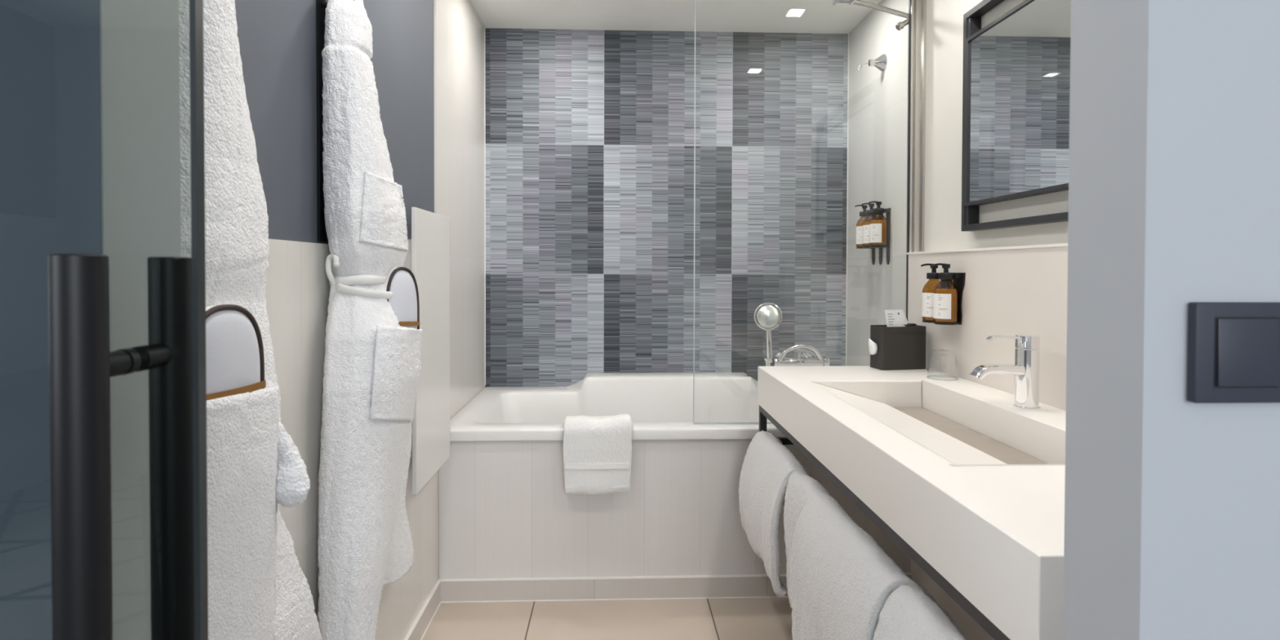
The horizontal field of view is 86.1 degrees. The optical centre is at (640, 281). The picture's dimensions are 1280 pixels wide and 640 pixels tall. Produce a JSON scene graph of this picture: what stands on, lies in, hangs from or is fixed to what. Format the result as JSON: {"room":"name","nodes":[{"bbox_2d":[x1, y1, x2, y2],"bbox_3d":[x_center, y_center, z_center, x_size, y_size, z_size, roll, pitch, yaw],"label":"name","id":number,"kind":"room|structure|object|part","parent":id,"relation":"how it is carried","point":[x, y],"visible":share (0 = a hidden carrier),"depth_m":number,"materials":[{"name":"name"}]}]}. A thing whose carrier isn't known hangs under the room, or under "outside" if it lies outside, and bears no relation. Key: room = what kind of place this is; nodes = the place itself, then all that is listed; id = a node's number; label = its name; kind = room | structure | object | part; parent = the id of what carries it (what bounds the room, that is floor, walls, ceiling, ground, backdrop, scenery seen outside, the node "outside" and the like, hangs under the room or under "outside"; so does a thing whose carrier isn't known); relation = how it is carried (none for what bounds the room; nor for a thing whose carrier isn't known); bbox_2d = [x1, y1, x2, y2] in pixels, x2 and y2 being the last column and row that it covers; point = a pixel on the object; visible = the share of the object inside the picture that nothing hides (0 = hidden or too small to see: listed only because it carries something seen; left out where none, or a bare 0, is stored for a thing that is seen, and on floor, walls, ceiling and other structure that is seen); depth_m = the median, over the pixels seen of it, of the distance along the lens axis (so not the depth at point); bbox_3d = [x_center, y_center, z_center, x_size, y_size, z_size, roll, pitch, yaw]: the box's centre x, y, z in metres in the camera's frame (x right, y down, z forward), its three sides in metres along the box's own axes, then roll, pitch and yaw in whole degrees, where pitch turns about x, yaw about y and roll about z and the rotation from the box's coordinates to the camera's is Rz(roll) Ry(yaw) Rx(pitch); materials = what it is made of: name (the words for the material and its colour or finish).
{"room":"hotel bathroom","nodes":[
{"label":"hotel bathroom","id":0,"kind":"room"},
{"bbox_2d":[235,0,484,639],"bbox_3d":[-0.734,-0.022,1.895,0.120,2.248,2.556,0,1,-2],"label":"wall","id":1,"kind":"structure","parent":0,"point":[277,38],"depth_m":1.83,"materials":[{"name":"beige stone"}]},
{"bbox_2d":[315,0,354,242],"bbox_3d":[-0.625,-0.346,1.417,0.075,0.528,0.034,0,1,-2],"label":"hook rail","id":2,"kind":"object","parent":1,"relation":"attached to","point":[321,5],"visible":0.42,"depth_m":1.40,"materials":[{"name":"black metal"}]},
{"bbox_2d":[317,0,422,639],"bbox_3d":[-0.580,0.078,1.588,0.162,1.460,0.542,0,1,-2],"label":"bathrobe","id":3,"kind":"object","parent":2,"relation":"hanging from","point":[372,366],"visible":0.99,"depth_m":1.37,"materials":[{"name":"white fabric"}]},
{"bbox_3d":[-0.626,0.470,1.702,0.079,0.568,0.324,0,1,-2],"label":"panel","id":4,"kind":"part","parent":3,"relation":"part of","materials":[{"name":"white fabric"}]},
{"bbox_2d":[384,266,419,328],"bbox_3d":[-0.518,0.038,1.490,0.028,0.140,0.111,0,1,20],"label":"slipper","id":5,"kind":"object","parent":3,"relation":"in","point":[400,281],"visible":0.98,"depth_m":1.49,"materials":[{"name":"white fabric"}]},
{"bbox_2d":[408,582,440,639],"bbox_3d":[-0.656,1.073,1.492,0.009,0.072,1.709,0,1,-2],"label":"baseboard","id":6,"kind":"structure","parent":1,"relation":"attached to","point":[422,624],"depth_m":2.17,"materials":[{"name":"tile"}]},
{"bbox_2d":[403,207,449,494],"bbox_3d":[-0.652,0.189,2.070,0.056,0.790,0.383,0,1,-2],"label":"heater","id":7,"kind":"object","parent":1,"relation":"attached to","point":[428,255],"visible":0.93,"depth_m":2.04,"materials":[{"name":"white metal"}]},
{"bbox_3d":[-0.639,-0.334,0.858,0.006,0.523,0.034,0,1,-2],"label":"hook rail","id":8,"kind":"object","parent":1,"relation":"attached to","visible":0},
{"bbox_2d":[178,0,321,639],"bbox_3d":[-0.554,0.058,0.987,0.167,1.320,0.563,0,1,-2],"label":"bathrobe","id":9,"kind":"object","parent":8,"relation":"hanging from","point":[259,588],"visible":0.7,"depth_m":0.87,"materials":[{"name":"white fabric"}]},
{"bbox_2d":[205,304,266,399],"bbox_3d":[-0.502,0.089,0.834,0.025,0.122,0.161,0,1,0],"label":"slipper","id":10,"kind":"object","parent":9,"relation":"in","point":[235,358],"visible":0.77,"depth_m":0.83,"materials":[{"name":"white fabric"}]},
{"bbox_3d":[-0.600,0.446,1.090,0.085,0.460,0.368,0,1,-2],"label":"panel","id":11,"kind":"part","parent":9,"relation":"part of","materials":[{"name":"white fabric"}]},
{"bbox_2d":[422,597,792,639],"bbox_3d":[0.175,1.129,1.950,2.000,0.050,2.754,0,1,-2],"label":"floor","id":12,"kind":"structure","parent":0,"point":[751,618],"depth_m":2.22,"materials":[{"name":"tile"}]},
{"bbox_2d":[438,372,911,578],"bbox_3d":[0.139,0.762,2.790,1.693,0.656,0.856,0,1,-2],"label":"bathtub","id":13,"kind":"object","parent":12,"relation":"on","point":[506,510],"visible":0.57,"depth_m":2.37,"materials":[{"name":"white ceramic"}]},
{"bbox_2d":[563,413,631,494],"bbox_3d":[-0.149,0.586,2.389,0.233,0.261,0.189,0,1,-2],"label":"towel","id":14,"kind":"object","parent":13,"relation":"on","point":[597,450],"visible":1,"depth_m":2.30,"materials":[{"name":"white fabric"}]},
{"bbox_2d":[449,372,785,440],"bbox_3d":[0.140,0.662,2.789,1.693,0.456,0.856,0,1,-2],"label":"basin","id":15,"kind":"object","parent":13,"relation":"in","point":[660,406],"depth_m":3.04,"materials":[{"name":"white ceramic"}]},
{"bbox_3d":[0.154,0.820,2.385,1.693,0.552,0.020,0,1,-2],"label":"panel","id":16,"kind":"part","parent":13,"relation":"part of","materials":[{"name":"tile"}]},
{"bbox_2d":[693,0,926,424],"bbox_3d":[0.595,-0.323,2.433,0.818,1.654,0.052,0,1,-2],"label":"screen","id":17,"kind":"object","parent":13,"relation":"on","point":[916,17],"visible":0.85,"depth_m":2.42,"materials":[{"name":"clear glass"}]},
{"bbox_2d":[0,0,1279,639],"bbox_3d":[-0.247,-0.125,0.584,5.650,2.500,0.096,0,1,-2],"label":"wall","id":18,"kind":"structure","parent":0,"point":[1172,502],"depth_m":0.56,"materials":[{"name":"paint"}]},
{"bbox_2d":[99,0,181,639],"bbox_3d":[-0.420,0.064,0.581,0.002,2.120,0.094,0,1,-2],"label":"glass door","id":19,"kind":"structure","parent":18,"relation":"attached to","point":[140,46],"depth_m":0.57,"materials":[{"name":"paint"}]},
{"bbox_2d":[1186,302,1279,403],"bbox_3d":[0.492,0.058,0.560,0.084,0.082,0.012,0,1,-2],"label":"light switch","id":20,"kind":"object","parent":18,"relation":"attached to","point":[1233,348],"visible":1,"depth_m":0.56,"materials":[{"name":"plastic"}]},
{"bbox_2d":[484,27,848,387],"bbox_3d":[0.124,-0.042,3.256,1.896,2.248,0.100,0,1,-2],"label":"wall","id":21,"kind":"structure","parent":0,"point":[589,134],"depth_m":3.20,"materials":[{"name":"tile"}]},
{"bbox_2d":[484,33,848,385],"bbox_3d":[0.126,-0.341,3.198,1.697,1.648,0.006,0,1,-2],"label":"trim","id":22,"kind":"structure","parent":21,"relation":"attached to","point":[848,33],"depth_m":3.21,"materials":[{"name":"silver metal"}]},
{"bbox_2d":[772,344,830,366],"bbox_3d":[0.723,0.336,3.145,0.252,0.114,0.178,0,1,-2],"label":"mixer","id":23,"kind":"object","parent":21,"relation":"attached to","point":[805,358],"visible":0.98,"depth_m":3.08,"materials":[{"name":"silver metal"}]},
{"bbox_2d":[754,302,782,366],"bbox_3d":[0.574,0.238,3.080,0.125,0.286,0.055,1,1,22],"label":"shower","id":24,"kind":"object","parent":23,"relation":"attached to","point":[767,316],"visible":1,"depth_m":3.07,"materials":[{"name":"silver metal"}]},
{"bbox_3d":[0.579,0.290,3.086,0.030,0.150,0.038,1,1,28],"label":"handle","id":25,"kind":"part","parent":24,"relation":"part of","materials":[{"name":"silver metal"}]},
{"bbox_3d":[0.611,0.364,3.091,0.025,0.041,0.041,0,1,-2],"label":"mixer knob","id":26,"kind":"part","parent":23,"relation":"part of","materials":[{"name":"silver metal"}]},
{"bbox_3d":[0.838,0.364,3.100,0.025,0.041,0.041,0,1,-2],"label":"mixer knob","id":27,"kind":"part","parent":23,"relation":"part of","materials":[{"name":"silver metal"}]},
{"bbox_2d":[470,0,881,33],"bbox_3d":[0.178,-1.170,1.986,2.100,0.050,2.707,0,1,-2],"label":"ceiling","id":28,"kind":"structure","parent":0,"point":[800,16],"depth_m":2.99,"materials":[{"name":"paint"}]},
{"bbox_2d":[872,585,966,639],"bbox_3d":[0.459,0.722,0.993,0.156,0.429,0.332,0,1,-2],"label":"bath towel","id":29,"kind":"object","parent":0,"point":[908,613],"visible":1,"depth_m":1.08,"materials":[{"name":"white fabric"}]},
{"bbox_2d":[846,0,1068,365],"bbox_3d":[1.071,-0.018,1.963,0.100,2.248,2.556,0,1,-2],"label":"wall","id":30,"kind":"structure","parent":0,"point":[877,100],"depth_m":2.62,"materials":[{"name":"paint"}]},
{"bbox_2d":[857,53,887,71],"bbox_3d":[0.938,-0.892,2.795,0.105,0.072,0.072,0,1,-2],"label":"reel","id":31,"kind":"object","parent":30,"relation":"attached to","point":[880,63],"visible":1,"depth_m":2.78,"materials":[{"name":"silver metal"}]},
{"bbox_3d":[0.940,-0.892,2.795,0.018,0.029,0.029,0,1,-2],"label":"knob","id":32,"kind":"part","parent":31,"relation":"part of","materials":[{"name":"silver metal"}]},
{"bbox_2d":[856,208,890,264],"bbox_3d":[0.951,-0.181,2.817,0.074,0.225,0.220,0,1,-2],"label":"rack","id":33,"kind":"object","parent":30,"relation":"attached to","point":[887,211],"visible":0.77,"depth_m":2.74,"materials":[{"name":"black plastic"}]},
{"bbox_2d":[854,204,867,247],"bbox_3d":[0.944,-0.234,2.893,0.068,0.179,0.068,1,1,39],"label":"soap bottle","id":34,"kind":"object","parent":33,"relation":"on","point":[863,214],"visible":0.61,"depth_m":2.88,"materials":[{"name":"orange glass"}]},
{"bbox_3d":[0.944,-0.213,2.893,0.067,0.137,0.067,0,1,-2],"label":"glass","id":35,"kind":"part","parent":34,"relation":"part of","materials":[{"name":"brown glass"}]},
{"bbox_2d":[861,203,875,246],"bbox_3d":[0.947,-0.233,2.816,0.068,0.179,0.068,1,1,39],"label":"soap bottle","id":36,"kind":"object","parent":33,"relation":"on","point":[869,213],"visible":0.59,"depth_m":2.80,"materials":[{"name":"orange glass"}]},
{"bbox_3d":[0.947,-0.212,2.817,0.067,0.137,0.067,0,1,-2],"label":"glass","id":37,"kind":"part","parent":36,"relation":"part of","materials":[{"name":"brown glass"}]},
{"bbox_2d":[856,245,888,248],"bbox_3d":[0.949,-0.140,2.818,0.070,0.005,0.220,0,1,-2],"label":"tray","id":38,"kind":"object","parent":33,"relation":"on","point":[870,246],"depth_m":2.80,"materials":[{"name":"black plastic"}]},
{"bbox_2d":[867,200,887,245],"bbox_3d":[0.950,-0.232,2.739,0.068,0.179,0.068,1,1,39],"label":"soap bottle","id":39,"kind":"object","parent":33,"relation":"on","point":[878,222],"visible":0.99,"depth_m":2.71,"materials":[{"name":"orange glass"}]},
{"bbox_3d":[0.950,-0.211,2.740,0.067,0.137,0.067,0,1,-2],"label":"glass","id":40,"kind":"part","parent":39,"relation":"part of","materials":[{"name":"brown glass"}]},
{"bbox_3d":[0.987,-0.181,2.818,0.004,0.225,0.194,0,1,-2],"label":"plate","id":41,"kind":"part","parent":33,"relation":"part of","materials":[{"name":"black plastic"}]},
{"bbox_2d":[961,0,1071,231],"bbox_3d":[1.014,-0.475,1.670,0.038,0.658,0.837,0,1,-2],"label":"wall mirror","id":42,"kind":"object","parent":30,"relation":"attached to","point":[1016,72],"visible":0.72,"depth_m":1.82,"materials":[{"name":"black metal"}]},
{"bbox_2d":[907,245,1067,639],"bbox_3d":[1.008,0.515,1.571,0.054,1.194,1.760,0,1,-2],"label":"wall","id":43,"kind":"structure","parent":0,"point":[1022,291],"depth_m":1.87,"materials":[{"name":"beige paint"}]},
{"bbox_2d":[404,572,911,639],"bbox_3d":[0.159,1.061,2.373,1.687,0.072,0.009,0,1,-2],"label":"baseboard","id":44,"kind":"structure","parent":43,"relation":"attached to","point":[666,588],"depth_m":2.36,"materials":[{"name":"tile"}]},
{"bbox_2d":[738,430,809,597],"bbox_3d":[0.411,0.669,2.048,0.164,0.355,0.433,0,1,-2],"label":"bath towel","id":45,"kind":"object","parent":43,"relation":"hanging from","point":[767,466],"visible":0.85,"depth_m":1.98,"materials":[{"name":"white fabric"}]},
{"bbox_2d":[783,471,831,608],"bbox_3d":[0.441,0.681,1.729,0.122,0.368,0.196,0,1,-2],"label":"bath towel","id":46,"kind":"object","parent":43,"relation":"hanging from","point":[800,486],"visible":0.37,"depth_m":1.75,"materials":[{"name":"white fabric"}]},
{"bbox_2d":[791,491,937,639],"bbox_3d":[0.440,0.717,1.395,0.162,0.436,0.462,0,1,-2],"label":"bath towel","id":47,"kind":"object","parent":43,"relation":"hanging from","point":[842,580],"visible":0.9,"depth_m":1.36,"materials":[{"name":"white fabric"}]},
{"bbox_2d":[759,404,1010,639],"bbox_3d":[0.702,0.489,1.551,0.558,0.132,1.510,0,1,-2],"label":"towel rail","id":48,"kind":"object","parent":43,"relation":"attached to","point":[980,619],"visible":0.13,"depth_m":1.17,"materials":[{"name":"black metal"}]},
{"bbox_3d":[0.686,0.477,2.295,0.534,0.132,0.022,0,1,-2],"label":"rail","id":49,"kind":"part","parent":48,"relation":"part of","materials":[{"name":"black metal"}]},
{"bbox_2d":[757,365,1066,639],"bbox_3d":[0.701,0.359,1.548,0.560,0.128,1.530,0,1,-2],"label":"washbasin","id":50,"kind":"object","parent":48,"relation":"on","point":[973,481],"visible":0.66,"depth_m":1.24,"materials":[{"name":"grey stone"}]},
{"bbox_2d":[870,323,925,370],"bbox_3d":[0.848,0.214,2.261,0.160,0.144,0.084,0,1,-10],"label":"tissue box","id":51,"kind":"object","parent":50,"relation":"on","point":[899,348],"visible":0.91,"depth_m":2.22,"materials":[{"name":"black plastic"}]},
{"bbox_2d":[868,337,877,355],"bbox_3d":[0.759,0.213,2.246,0.019,0.054,0.032,0,1,-10],"label":"tissue","id":52,"kind":"object","parent":51,"relation":"in","point":[873,346],"visible":1,"depth_m":2.24,"materials":[{"name":"white paper"}]},
{"bbox_2d":[884,309,908,326],"bbox_3d":[0.873,0.164,2.295,0.135,0.134,0.078,0,1,-17],"label":"printed card","id":53,"kind":"object","parent":51,"relation":"in","point":[894,317],"visible":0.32,"depth_m":2.31,"materials":[{"name":"white paper"}]},
{"bbox_2d":[927,348,958,380],"bbox_3d":[0.900,0.245,2.045,0.085,0.088,0.085,0,1,-2],"label":"drinking glass","id":54,"kind":"object","parent":50,"relation":"on","point":[957,378],"visible":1,"depth_m":2.04,"materials":[{"name":"clear glass"}]},
{"bbox_2d":[969,334,1040,409],"bbox_3d":[0.861,0.212,1.615,0.159,0.170,0.057,0,1,-2],"label":"tap","id":55,"kind":"object","parent":50,"relation":"on","point":[1025,369],"visible":1,"depth_m":1.60,"materials":[{"name":"silver metal"}]},
{"bbox_3d":[0.842,0.214,1.615,0.121,0.037,0.039,0,1,-2],"label":"spout","id":56,"kind":"part","parent":55,"relation":"part of","materials":[{"name":"silver metal"}]},
{"bbox_3d":[0.858,0.133,1.614,0.084,0.013,0.024,0,1,-2],"label":"lever","id":57,"kind":"part","parent":55,"relation":"part of","materials":[{"name":"silver metal"}]},
{"bbox_2d":[922,272,965,324],"bbox_3d":[0.923,0.051,2.108,0.074,0.156,0.150,0,1,-2],"label":"rack","id":58,"kind":"object","parent":43,"relation":"attached to","point":[958,280],"visible":0.56,"depth_m":2.06,"materials":[{"name":"black plastic"}]},
{"bbox_2d":[920,263,939,320],"bbox_3d":[0.917,0.033,2.147,0.068,0.179,0.068,1,1,39],"label":"soap bottle","id":59,"kind":"object","parent":58,"relation":"on","point":[927,294],"visible":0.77,"depth_m":2.13,"materials":[{"name":"orange glass"}]},
{"bbox_3d":[0.918,0.054,2.147,0.067,0.137,0.067,0,1,-2],"label":"glass","id":60,"kind":"part","parent":59,"relation":"part of","materials":[{"name":"brown glass"}]},
{"bbox_2d":[922,320,959,324],"bbox_3d":[0.921,0.126,2.110,0.070,0.005,0.144,0,1,-2],"label":"tray","id":61,"kind":"object","parent":58,"relation":"on","point":[958,321],"depth_m":2.06,"materials":[{"name":"black plastic"}]},
{"bbox_2d":[932,262,958,323],"bbox_3d":[0.920,0.034,2.069,0.068,0.179,0.068,1,1,39],"label":"soap bottle","id":62,"kind":"object","parent":58,"relation":"on","point":[945,292],"visible":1,"depth_m":2.05,"materials":[{"name":"orange glass"}]},
{"bbox_3d":[0.921,0.055,2.069,0.067,0.137,0.067,0,1,-2],"label":"glass","id":63,"kind":"part","parent":62,"relation":"part of","materials":[{"name":"brown glass"}]},
{"bbox_3d":[0.959,0.051,2.110,0.004,0.156,0.150,0,1,-2],"label":"plate","id":64,"kind":"part","parent":58,"relation":"part of","materials":[{"name":"black plastic"}]},
{"bbox_2d":[906,243,1067,254],"bbox_3d":[1.008,-0.085,1.561,0.057,0.007,1.760,0,1,-2],"label":"trim","id":65,"kind":"structure","parent":43,"relation":"on","point":[1055,244],"depth_m":1.87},
{"bbox_3d":[-0.566,-1.099,0.469,2.100,0.050,0.075,0,1,-2],"label":"door track","id":66,"kind":"object","parent":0,"visible":0},
{"bbox_2d":[48,0,208,639],"bbox_3d":[-0.836,0.021,0.453,1.064,2.190,0.118,0,1,-2],"label":"door","id":67,"kind":"structure","parent":66,"relation":"hanging from","point":[82,362],"depth_m":0.47,"materials":[{"name":"black metal"}]}
]}

